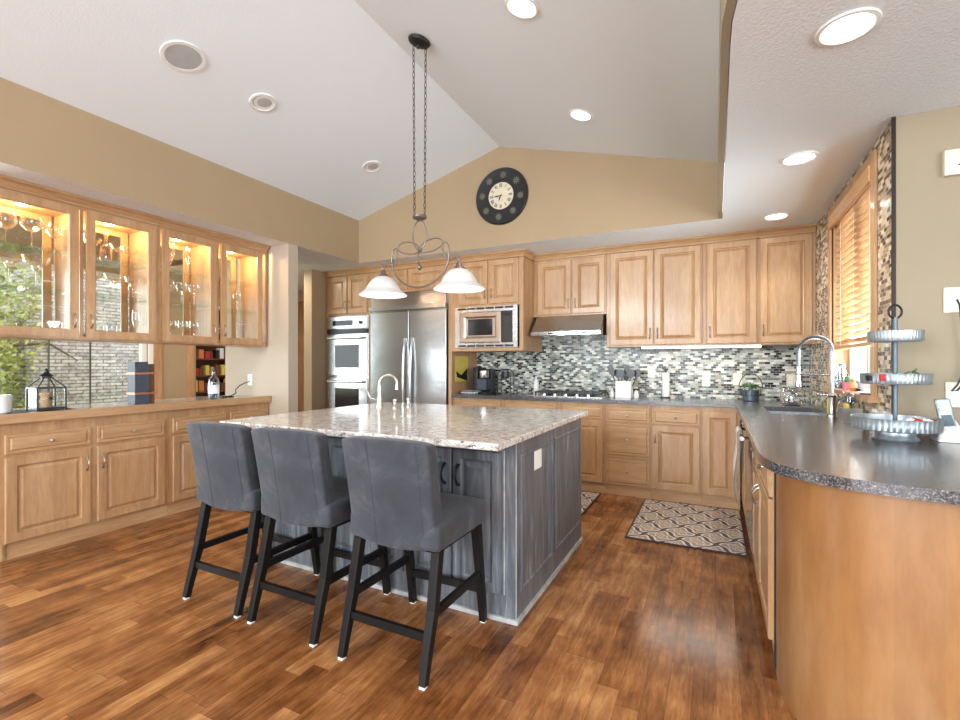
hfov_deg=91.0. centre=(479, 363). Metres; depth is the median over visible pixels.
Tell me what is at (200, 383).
box
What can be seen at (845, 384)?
cactus pot
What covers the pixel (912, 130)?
wall
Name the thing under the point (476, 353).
wall
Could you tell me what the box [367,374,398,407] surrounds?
island faucet
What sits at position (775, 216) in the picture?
recessed light
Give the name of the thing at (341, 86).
ceiling
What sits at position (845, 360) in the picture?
window
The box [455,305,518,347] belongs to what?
microwave
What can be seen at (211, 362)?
bookcase
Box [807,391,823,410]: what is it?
flower sprig
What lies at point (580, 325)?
range hood
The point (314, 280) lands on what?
wall
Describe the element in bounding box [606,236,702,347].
upper cabinet
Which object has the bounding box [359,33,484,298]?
pendant
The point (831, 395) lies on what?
spring faucet
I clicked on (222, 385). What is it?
book
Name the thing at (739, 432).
dish towel
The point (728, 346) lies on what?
light
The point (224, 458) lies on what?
bar stool
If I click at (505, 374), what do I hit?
mug
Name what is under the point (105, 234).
decanter
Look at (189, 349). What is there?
trim
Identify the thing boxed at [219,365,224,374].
book
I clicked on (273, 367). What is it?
wall pier
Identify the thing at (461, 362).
wall picture
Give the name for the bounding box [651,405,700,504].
base cabinet
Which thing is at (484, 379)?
coffee maker
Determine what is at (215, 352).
book
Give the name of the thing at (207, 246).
upper cabinet
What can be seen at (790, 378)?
wall outlet
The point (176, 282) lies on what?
wine glass
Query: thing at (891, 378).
tray
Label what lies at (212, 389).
liquor bottle
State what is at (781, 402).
glass jar
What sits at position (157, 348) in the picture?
trim
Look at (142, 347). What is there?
window
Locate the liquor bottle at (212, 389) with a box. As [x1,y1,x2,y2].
[208,367,219,398]
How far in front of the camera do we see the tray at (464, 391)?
5.35 m
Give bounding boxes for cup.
[856,381,869,394]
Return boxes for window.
[0,257,146,403]
[823,149,877,402]
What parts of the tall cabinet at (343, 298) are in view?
door, crown molding, door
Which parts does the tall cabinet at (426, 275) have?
door, crown molding, door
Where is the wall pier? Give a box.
[225,243,297,414]
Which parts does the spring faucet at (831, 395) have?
holder arm, lever, post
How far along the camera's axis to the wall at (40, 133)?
3.52 m
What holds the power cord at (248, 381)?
on the countertop at (124, 403)
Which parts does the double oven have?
handle, handle, oven door, oven door, control panel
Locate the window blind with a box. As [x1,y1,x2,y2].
[828,165,869,349]
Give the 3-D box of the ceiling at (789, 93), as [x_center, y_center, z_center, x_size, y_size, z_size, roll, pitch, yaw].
[-1.297,-1.215,1.431,10.800,0.050,10.400,0,0,27]
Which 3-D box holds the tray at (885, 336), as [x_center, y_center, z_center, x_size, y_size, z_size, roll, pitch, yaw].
[1.871,-0.124,2.128,0.199,0.048,0.199,0,0,27]
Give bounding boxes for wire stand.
[497,369,513,393]
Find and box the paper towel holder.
[660,368,669,397]
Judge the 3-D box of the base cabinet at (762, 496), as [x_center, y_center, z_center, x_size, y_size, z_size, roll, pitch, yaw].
[1.643,0.814,2.278,0.579,0.872,0.955,0,0,27]
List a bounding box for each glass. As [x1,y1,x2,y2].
[0,213,17,246]
[0,253,24,287]
[19,213,43,249]
[21,254,50,290]
[45,222,65,253]
[104,273,122,298]
[109,244,128,264]
[121,247,138,267]
[123,276,141,300]
[176,282,186,305]
[188,283,199,306]
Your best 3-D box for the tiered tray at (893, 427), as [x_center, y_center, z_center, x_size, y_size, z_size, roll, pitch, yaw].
[1.871,0.035,2.128,0.321,0.610,0.321,0,0,-44]
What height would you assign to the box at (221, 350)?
0.154 m
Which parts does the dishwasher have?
handle, door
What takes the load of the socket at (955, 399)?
attached to the wall outlet at (954, 396)
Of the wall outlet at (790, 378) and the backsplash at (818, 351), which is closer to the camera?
the backsplash at (818, 351)
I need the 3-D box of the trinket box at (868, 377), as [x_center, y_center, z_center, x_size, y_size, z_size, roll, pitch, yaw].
[1.768,0.060,2.123,0.056,0.030,0.055,0,0,27]
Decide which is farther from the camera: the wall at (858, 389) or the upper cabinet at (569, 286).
the upper cabinet at (569, 286)
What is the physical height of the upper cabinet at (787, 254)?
1.018 m
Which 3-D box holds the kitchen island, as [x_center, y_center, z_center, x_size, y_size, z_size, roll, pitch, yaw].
[-0.325,0.809,3.168,1.724,0.882,1.284,0,0,27]
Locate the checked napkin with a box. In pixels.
[905,418,935,420]
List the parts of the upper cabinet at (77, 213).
door, door, crown molding, door, door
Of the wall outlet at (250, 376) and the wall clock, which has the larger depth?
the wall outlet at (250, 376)
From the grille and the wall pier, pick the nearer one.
the grille
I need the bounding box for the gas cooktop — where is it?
[529,390,609,398]
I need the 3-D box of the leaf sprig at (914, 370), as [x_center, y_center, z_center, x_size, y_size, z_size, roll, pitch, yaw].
[1.910,0.046,2.073,0.109,0.059,0.096,0,0,16]
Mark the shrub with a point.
(6, 368)
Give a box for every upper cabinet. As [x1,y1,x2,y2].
[0,174,161,342]
[135,217,269,346]
[450,248,541,352]
[533,246,606,317]
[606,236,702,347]
[703,230,757,345]
[758,223,816,345]
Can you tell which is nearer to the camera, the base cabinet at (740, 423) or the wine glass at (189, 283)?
the base cabinet at (740, 423)
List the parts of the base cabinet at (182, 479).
door, drawer, drawer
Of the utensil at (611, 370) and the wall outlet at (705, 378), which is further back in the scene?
the utensil at (611, 370)
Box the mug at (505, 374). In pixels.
[502,371,508,377]
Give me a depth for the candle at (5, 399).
3.09 m
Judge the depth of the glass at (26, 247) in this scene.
3.25 m
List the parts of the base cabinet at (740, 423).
door, door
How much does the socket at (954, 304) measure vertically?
0.030 m
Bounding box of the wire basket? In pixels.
[738,373,762,400]
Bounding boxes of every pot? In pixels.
[742,390,758,400]
[841,373,850,389]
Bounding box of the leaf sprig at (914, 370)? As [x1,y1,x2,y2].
[904,368,918,373]
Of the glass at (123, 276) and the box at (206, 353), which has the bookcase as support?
the box at (206, 353)
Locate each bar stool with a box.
[182,421,320,618]
[247,427,390,646]
[337,436,486,690]
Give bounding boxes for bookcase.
[196,310,224,396]
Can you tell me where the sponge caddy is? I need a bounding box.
[839,407,862,422]
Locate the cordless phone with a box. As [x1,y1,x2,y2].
[929,398,959,442]
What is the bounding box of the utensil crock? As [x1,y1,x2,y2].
[615,381,632,397]
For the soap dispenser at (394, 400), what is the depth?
3.55 m
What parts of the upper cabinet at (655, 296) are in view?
door, crown molding, door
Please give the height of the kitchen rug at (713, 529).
0.010 m
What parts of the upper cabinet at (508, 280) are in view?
door, crown molding, door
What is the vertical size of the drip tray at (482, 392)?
0.020 m
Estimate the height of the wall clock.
0.566 m
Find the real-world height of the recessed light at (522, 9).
0.056 m
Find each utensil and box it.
[608,365,614,381]
[614,369,618,380]
[618,369,623,380]
[624,365,630,380]
[628,369,634,380]
[632,369,640,386]
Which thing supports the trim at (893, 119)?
attached to the wall at (912, 130)
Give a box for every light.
[249,93,276,111]
[362,161,381,171]
[505,0,538,18]
[569,109,592,121]
[642,345,760,348]
[762,212,789,220]
[780,151,818,165]
[814,7,881,46]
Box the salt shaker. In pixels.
[634,390,638,397]
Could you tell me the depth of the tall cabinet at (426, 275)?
5.44 m
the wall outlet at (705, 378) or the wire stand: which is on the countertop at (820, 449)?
the wire stand
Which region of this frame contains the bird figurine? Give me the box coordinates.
[848,378,857,390]
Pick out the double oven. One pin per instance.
(347, 338)
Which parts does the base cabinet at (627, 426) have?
drawer, drawer, drawer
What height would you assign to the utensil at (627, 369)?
0.319 m
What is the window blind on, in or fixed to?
attached to the window at (845, 360)
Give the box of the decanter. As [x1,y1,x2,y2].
[99,232,111,261]
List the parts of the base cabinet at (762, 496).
handle, handle, drawer, door, door, drawer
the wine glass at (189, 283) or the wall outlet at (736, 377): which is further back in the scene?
the wall outlet at (736, 377)
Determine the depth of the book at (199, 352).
6.67 m
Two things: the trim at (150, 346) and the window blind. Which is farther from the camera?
the trim at (150, 346)
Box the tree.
[0,263,77,389]
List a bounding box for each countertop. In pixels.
[0,395,255,414]
[220,402,587,450]
[451,392,959,504]
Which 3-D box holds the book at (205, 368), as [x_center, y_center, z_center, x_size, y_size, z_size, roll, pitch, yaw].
[-3.944,0.089,6.780,0.100,0.142,0.054,0,0,27]
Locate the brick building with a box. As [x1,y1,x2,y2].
[0,265,219,407]
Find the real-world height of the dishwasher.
0.868 m
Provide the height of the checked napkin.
0.048 m
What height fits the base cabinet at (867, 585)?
0.872 m
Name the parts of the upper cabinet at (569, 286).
door, crown molding, door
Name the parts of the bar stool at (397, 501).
leg, backrest, leg, seat frame, seat, leg, leg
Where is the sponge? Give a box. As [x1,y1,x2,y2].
[843,403,849,407]
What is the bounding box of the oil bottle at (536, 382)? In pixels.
[534,376,538,393]
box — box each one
[198,381,203,391]
[204,351,209,357]
[209,367,214,374]
[216,348,223,358]
[865,375,871,380]
[942,148,959,176]
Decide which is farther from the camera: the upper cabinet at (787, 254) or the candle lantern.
the upper cabinet at (787, 254)
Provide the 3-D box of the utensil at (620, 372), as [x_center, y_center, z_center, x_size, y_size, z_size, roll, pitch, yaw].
[1.440,0.191,4.814,0.062,0.275,0.012,0,0,27]
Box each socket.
[951,292,959,297]
[951,301,959,307]
[952,396,959,402]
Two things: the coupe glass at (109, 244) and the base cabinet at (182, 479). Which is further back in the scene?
the base cabinet at (182, 479)
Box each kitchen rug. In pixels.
[581,491,600,514]
[625,499,748,557]
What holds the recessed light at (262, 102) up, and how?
in the ceiling at (341, 86)
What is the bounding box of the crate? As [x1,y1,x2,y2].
[126,362,156,403]
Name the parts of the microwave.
door, control panel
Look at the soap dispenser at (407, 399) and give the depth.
3.64 m
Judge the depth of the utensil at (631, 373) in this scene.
4.77 m
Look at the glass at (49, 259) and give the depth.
3.29 m
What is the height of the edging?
0.064 m
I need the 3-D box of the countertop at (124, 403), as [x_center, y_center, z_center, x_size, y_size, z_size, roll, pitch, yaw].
[-2.852,0.354,3.989,0.610,0.052,2.043,0,0,27]
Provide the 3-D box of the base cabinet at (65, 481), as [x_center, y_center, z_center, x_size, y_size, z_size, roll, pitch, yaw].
[-3.042,0.816,3.545,0.626,0.868,1.050,0,0,27]
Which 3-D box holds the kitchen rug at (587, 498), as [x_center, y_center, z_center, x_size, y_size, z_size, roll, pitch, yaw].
[0.593,1.244,4.411,0.915,0.010,0.700,0,0,27]
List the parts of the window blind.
head rail, rail, ladder cord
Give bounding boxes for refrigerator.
[369,290,447,404]
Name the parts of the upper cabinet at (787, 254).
crown molding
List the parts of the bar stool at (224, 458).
leg, backrest, seat, leg, leg, leg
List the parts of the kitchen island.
door, door, door, shoe molding, door, handle, handle, door, panel, panel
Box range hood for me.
[531,314,606,337]
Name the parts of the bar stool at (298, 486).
leg, backrest, seat, seat frame, leg, leg, leg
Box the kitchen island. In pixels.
[272,418,582,625]
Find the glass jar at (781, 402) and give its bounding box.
[780,387,804,405]
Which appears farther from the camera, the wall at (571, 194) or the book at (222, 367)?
the book at (222, 367)
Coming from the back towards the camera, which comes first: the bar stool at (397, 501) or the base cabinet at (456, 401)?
the base cabinet at (456, 401)
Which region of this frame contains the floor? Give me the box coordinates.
[0,490,795,719]
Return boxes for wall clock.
[476,167,528,224]
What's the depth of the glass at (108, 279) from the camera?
3.72 m
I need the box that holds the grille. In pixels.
[164,44,201,69]
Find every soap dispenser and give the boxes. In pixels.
[392,399,396,408]
[406,398,410,406]
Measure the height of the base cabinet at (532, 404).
0.872 m
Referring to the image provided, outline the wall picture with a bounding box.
[455,356,467,381]
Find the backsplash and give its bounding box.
[477,337,809,400]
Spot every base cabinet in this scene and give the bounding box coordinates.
[0,411,167,561]
[167,402,268,514]
[453,398,503,406]
[504,399,559,409]
[560,402,604,492]
[605,403,650,498]
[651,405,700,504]
[701,407,739,509]
[739,422,745,519]
[750,448,773,650]
[774,473,959,719]
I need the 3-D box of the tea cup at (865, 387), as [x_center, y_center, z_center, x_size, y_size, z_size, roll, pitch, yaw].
[2.165,0.133,2.629,0.120,0.072,0.120,0,0,27]
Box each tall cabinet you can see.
[323,267,371,408]
[368,257,475,404]
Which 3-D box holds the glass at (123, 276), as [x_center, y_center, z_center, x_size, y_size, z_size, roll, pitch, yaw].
[-2.822,-0.612,3.837,0.124,0.185,0.124,0,0,27]
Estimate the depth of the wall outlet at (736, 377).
4.55 m
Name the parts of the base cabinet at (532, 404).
drawer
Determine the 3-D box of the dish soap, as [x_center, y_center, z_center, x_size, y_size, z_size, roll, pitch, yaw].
[2.384,0.265,3.202,0.052,0.150,0.052,0,0,27]
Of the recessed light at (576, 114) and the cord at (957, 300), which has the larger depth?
the recessed light at (576, 114)
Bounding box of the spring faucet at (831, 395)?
[794,335,840,416]
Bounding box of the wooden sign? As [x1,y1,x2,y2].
[879,374,885,380]
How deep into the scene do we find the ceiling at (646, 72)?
3.02 m
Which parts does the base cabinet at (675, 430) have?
drawer, door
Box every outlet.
[248,374,252,384]
[534,448,541,470]
[648,367,654,377]
[702,375,709,385]
[733,374,741,385]
[786,374,795,385]
[943,287,959,312]
[945,382,959,407]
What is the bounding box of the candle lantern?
[25,368,66,410]
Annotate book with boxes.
[196,349,203,357]
[202,365,208,374]
[212,350,218,357]
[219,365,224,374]
[220,383,224,389]
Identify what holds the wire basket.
on the countertop at (820, 449)
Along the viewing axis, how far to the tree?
6.35 m
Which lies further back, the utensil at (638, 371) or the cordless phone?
the utensil at (638, 371)
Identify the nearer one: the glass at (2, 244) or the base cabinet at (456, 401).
the glass at (2, 244)
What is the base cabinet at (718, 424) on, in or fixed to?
on the floor
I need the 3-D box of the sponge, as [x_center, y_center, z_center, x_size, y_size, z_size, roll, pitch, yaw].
[2.141,0.280,2.759,0.018,0.100,0.080,0,0,27]
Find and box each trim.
[148,344,152,363]
[153,344,161,398]
[186,295,219,396]
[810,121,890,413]
[891,116,895,413]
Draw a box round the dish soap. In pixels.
[827,398,835,413]
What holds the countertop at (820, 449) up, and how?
on the base cabinet at (762, 496)
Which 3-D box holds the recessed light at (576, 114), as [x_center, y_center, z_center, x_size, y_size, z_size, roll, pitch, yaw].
[0.775,-1.910,3.627,0.183,0.056,0.189,0,0,32]
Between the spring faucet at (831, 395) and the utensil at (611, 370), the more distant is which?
the utensil at (611, 370)
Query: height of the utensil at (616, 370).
0.277 m
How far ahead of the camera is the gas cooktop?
4.88 m
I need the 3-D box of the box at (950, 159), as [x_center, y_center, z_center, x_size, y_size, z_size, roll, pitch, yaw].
[2.216,-0.925,2.149,0.158,0.116,0.031,0,0,27]
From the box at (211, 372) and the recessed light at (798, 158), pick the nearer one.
the recessed light at (798, 158)
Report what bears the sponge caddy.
on the countertop at (820, 449)
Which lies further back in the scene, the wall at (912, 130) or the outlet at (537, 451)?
the outlet at (537, 451)
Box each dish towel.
[733,426,741,474]
[734,430,744,503]
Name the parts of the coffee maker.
water tank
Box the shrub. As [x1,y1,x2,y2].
[0,301,25,407]
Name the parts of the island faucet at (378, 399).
lever, spout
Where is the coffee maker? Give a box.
[473,367,495,393]
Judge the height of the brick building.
5.400 m
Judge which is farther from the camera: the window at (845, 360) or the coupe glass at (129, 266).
the coupe glass at (129, 266)
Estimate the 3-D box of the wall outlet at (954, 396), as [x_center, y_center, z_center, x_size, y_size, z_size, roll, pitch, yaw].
[2.194,0.142,2.172,0.078,0.116,0.010,0,0,27]
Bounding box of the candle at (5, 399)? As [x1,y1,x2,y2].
[0,394,12,413]
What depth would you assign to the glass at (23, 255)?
3.17 m
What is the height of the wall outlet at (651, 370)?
0.114 m
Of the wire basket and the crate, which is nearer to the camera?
the crate
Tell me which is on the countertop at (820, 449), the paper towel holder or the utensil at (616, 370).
the paper towel holder
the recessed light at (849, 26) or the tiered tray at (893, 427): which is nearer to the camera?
the recessed light at (849, 26)
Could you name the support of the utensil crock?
on the countertop at (820, 449)
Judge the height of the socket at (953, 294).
0.030 m
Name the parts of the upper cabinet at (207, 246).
door, door, crown molding, door, door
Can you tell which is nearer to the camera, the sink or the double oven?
the sink
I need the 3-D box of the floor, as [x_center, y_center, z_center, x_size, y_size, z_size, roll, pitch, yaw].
[-1.297,1.300,1.431,10.800,0.100,10.400,0,0,27]
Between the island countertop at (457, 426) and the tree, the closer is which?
the island countertop at (457, 426)
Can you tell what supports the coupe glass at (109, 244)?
on the upper cabinet at (77, 213)
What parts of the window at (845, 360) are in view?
sill, sash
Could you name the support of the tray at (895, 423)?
on the tiered tray at (893, 427)
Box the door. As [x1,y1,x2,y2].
[298,296,303,411]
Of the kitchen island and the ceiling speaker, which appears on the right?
the kitchen island
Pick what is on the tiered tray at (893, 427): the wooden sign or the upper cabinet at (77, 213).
the wooden sign
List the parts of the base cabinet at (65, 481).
drawer, door, drawer, door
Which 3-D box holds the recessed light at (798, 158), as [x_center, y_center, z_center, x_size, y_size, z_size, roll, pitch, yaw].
[1.842,-1.185,2.724,0.190,0.009,0.190,0,0,27]
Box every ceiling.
[0,0,499,220]
[0,0,959,291]
[354,0,729,161]
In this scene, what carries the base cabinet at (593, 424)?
on the floor
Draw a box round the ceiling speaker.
[159,40,205,72]
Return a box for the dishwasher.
[739,428,753,555]
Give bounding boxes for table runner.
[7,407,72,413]
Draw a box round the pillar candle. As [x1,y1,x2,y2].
[41,392,50,406]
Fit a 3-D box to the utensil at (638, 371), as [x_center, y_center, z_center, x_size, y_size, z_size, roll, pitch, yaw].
[1.572,0.190,4.816,0.135,0.280,0.012,0,0,27]
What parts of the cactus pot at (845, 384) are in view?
pot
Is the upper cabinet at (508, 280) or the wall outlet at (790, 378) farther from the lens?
the upper cabinet at (508, 280)
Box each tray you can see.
[460,390,480,393]
[478,391,490,393]
[850,304,944,441]
[850,413,944,433]
[859,373,933,384]
[867,330,924,342]
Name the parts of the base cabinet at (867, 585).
corner post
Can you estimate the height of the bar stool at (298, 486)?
0.946 m
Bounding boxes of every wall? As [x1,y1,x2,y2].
[0,77,358,262]
[0,212,219,398]
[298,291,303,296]
[304,269,337,410]
[359,147,717,262]
[476,353,741,493]
[718,0,736,218]
[812,151,877,412]
[896,105,959,435]
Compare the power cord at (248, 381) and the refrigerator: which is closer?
the power cord at (248, 381)
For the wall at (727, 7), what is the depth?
2.04 m
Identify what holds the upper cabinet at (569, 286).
attached to the wall at (476, 353)
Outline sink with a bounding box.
[768,411,818,414]
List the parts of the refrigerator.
door, handle, trim, handle, door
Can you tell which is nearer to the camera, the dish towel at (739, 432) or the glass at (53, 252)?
the dish towel at (739, 432)
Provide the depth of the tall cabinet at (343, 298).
5.93 m
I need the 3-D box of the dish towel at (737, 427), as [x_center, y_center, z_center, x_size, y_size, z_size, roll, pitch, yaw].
[1.773,0.629,3.250,0.056,0.384,0.201,0,0,27]
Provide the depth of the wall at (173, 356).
5.61 m
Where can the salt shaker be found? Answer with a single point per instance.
(636, 395)
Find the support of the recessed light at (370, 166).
in the ceiling at (341, 86)
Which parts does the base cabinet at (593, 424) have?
drawer, door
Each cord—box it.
[220,381,249,397]
[951,299,959,390]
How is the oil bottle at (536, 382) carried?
on the countertop at (820, 449)
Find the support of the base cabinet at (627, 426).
on the floor
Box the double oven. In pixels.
[324,315,368,408]
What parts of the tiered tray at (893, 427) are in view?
ring handle, post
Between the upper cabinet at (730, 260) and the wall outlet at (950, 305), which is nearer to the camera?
the wall outlet at (950, 305)
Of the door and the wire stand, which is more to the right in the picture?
the wire stand
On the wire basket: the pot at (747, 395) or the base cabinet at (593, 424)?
the pot at (747, 395)
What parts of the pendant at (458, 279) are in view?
lamp shade, chain, scroll frame, chain, lamp shade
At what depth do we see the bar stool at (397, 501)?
1.94 m
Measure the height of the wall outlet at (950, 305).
0.117 m
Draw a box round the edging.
[0,396,271,424]
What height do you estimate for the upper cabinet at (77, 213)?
1.013 m

